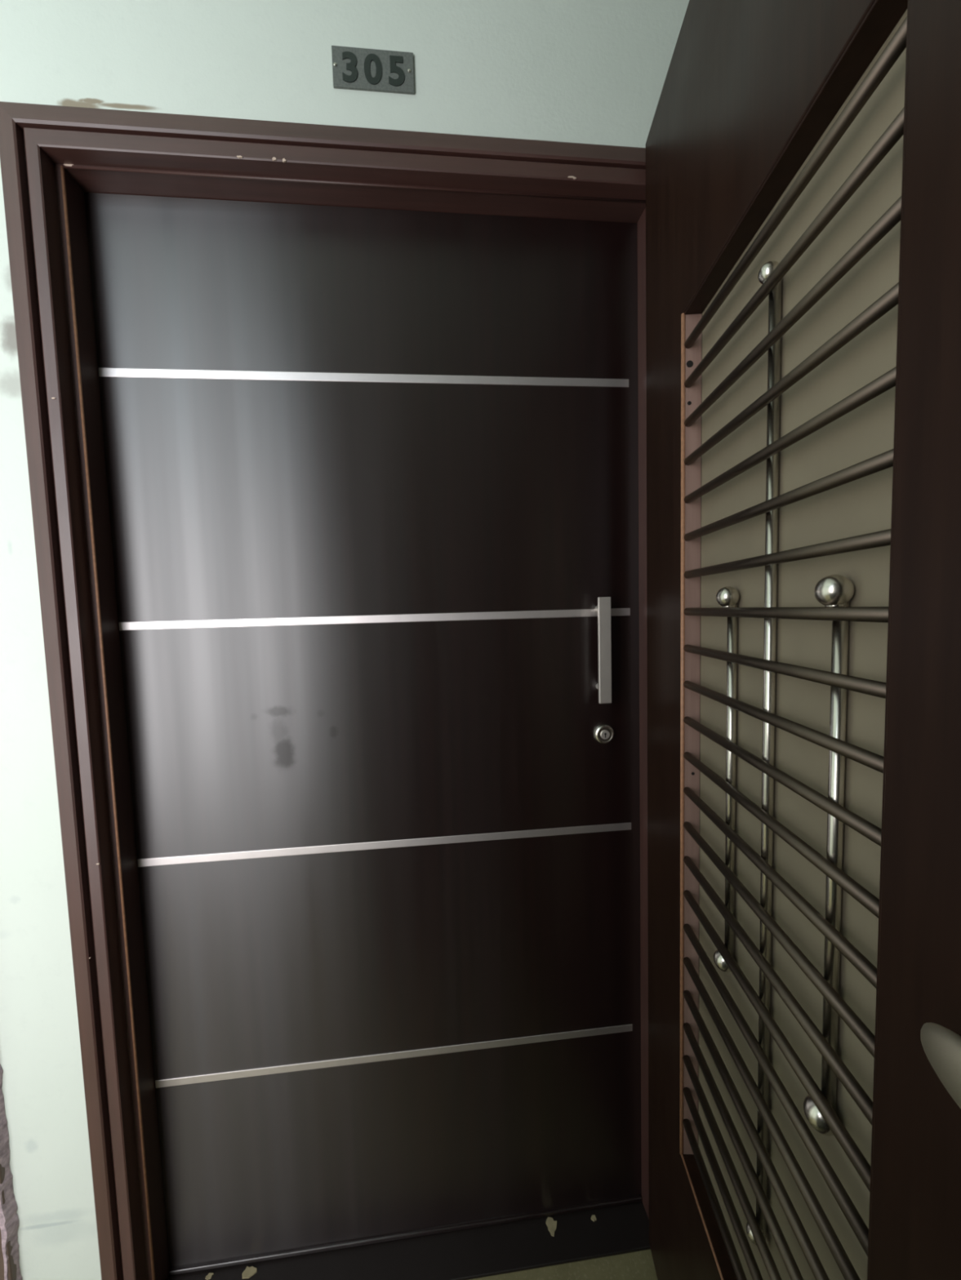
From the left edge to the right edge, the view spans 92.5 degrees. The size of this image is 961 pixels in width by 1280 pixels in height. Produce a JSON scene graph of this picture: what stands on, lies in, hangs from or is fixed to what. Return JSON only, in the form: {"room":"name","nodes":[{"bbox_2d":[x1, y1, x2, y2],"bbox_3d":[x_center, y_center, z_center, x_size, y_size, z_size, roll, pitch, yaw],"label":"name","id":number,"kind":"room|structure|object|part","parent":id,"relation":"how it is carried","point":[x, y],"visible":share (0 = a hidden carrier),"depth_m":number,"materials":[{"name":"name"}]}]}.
{"room":"apartment hallway","nodes":[
{"label":"apartment hallway","id":0,"kind":"room"},
{"bbox_2d":[0,0,688,1279],"bbox_3d":[-0.400,-0.128,0.884,3.900,2.850,0.148,-2,4,-6],"label":"wall","id":1,"kind":"structure","parent":0,"point":[593,72],"depth_m":0.79,"materials":[{"name":"paint"}]},
{"bbox_2d":[0,1064,22,1279],"bbox_3d":[-0.957,0.261,0.771,0.185,2.120,0.018,-2,4,-6],"label":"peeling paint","id":2,"kind":"structure","parent":1,"relation":"attached to","point":[10,1269],"depth_m":0.83,"materials":[{"name":"paint"}]},
{"bbox_2d":[0,101,648,1279],"bbox_3d":[-0.166,0.209,0.918,1.151,2.160,0.159,-2,4,-6],"label":"door frame","id":3,"kind":"structure","parent":1,"relation":"attached to","point":[51,156],"depth_m":0.80,"materials":[{"name":"brown wood"}]},
{"bbox_2d":[84,192,641,1275],"bbox_3d":[-0.165,0.240,0.922,1.005,2.083,0.079,-2,4,-6],"label":"door","id":4,"kind":"structure","parent":1,"relation":"in","point":[372,473],"depth_m":0.91,"materials":[{"name":"laminate"}]},
{"bbox_3d":[0.246,0.021,0.913,0.025,0.212,0.008,-2,4,-6],"label":"pull handle","id":5,"kind":"part","parent":4,"relation":"part of","materials":[{"name":"silver metal"}]},
{"bbox_2d":[331,45,414,94],"bbox_3d":[-0.180,-0.961,0.775,0.135,0.063,0.006,-2,4,-6],"label":"number plate","id":6,"kind":"object","parent":1,"relation":"attached to","point":[353,68],"visible":1,"depth_m":0.77,"materials":[{"name":"metal"}]},
{"bbox_2d":[167,1201,650,1279],"bbox_3d":[-0.135,1.283,0.977,1.006,0.008,0.125,-2,4,-6],"label":"door sill","id":7,"kind":"structure","parent":1,"relation":"attached to","point":[467,1254],"depth_m":0.96,"materials":[{"name":"brown wood"}]},
{"bbox_2d":[645,0,960,1279],"bbox_3d":[0.292,0.212,0.472,0.092,2.110,0.832,-1,4,4],"label":"door","id":8,"kind":"structure","parent":1,"relation":"in","point":[803,157],"depth_m":0.43,"materials":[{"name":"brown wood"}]},
{"bbox_3d":[0.320,0.184,0.589,0.011,0.460,0.011,-1,4,3],"label":"steel rod","id":9,"kind":"part","parent":8,"relation":"part of","materials":[{"name":"silver metal"}]},
{"bbox_3d":[0.315,0.161,0.505,0.011,1.063,0.011,-1,4,3],"label":"steel rod","id":10,"kind":"part","parent":8,"relation":"part of","materials":[{"name":"silver metal"}]},
{"bbox_3d":[0.311,0.196,0.405,0.011,0.460,0.011,-1,4,3],"label":"steel rod","id":11,"kind":"part","parent":8,"relation":"part of","materials":[{"name":"silver metal"}]},
{"bbox_3d":[0.236,0.217,0.189,0.017,0.040,0.128,-1,4,3],"label":"lever","id":12,"kind":"part","parent":8,"relation":"part of","materials":[{"name":"metal"}]},
{"bbox_2d":[469,1248,657,1279],"bbox_3d":[-0.277,1.397,0.142,4.100,0.100,1.840,-2,4,-6],"label":"floor","id":13,"kind":"structure","parent":0,"point":[636,1265],"depth_m":0.93,"materials":[{"name":"tile"}]}
]}

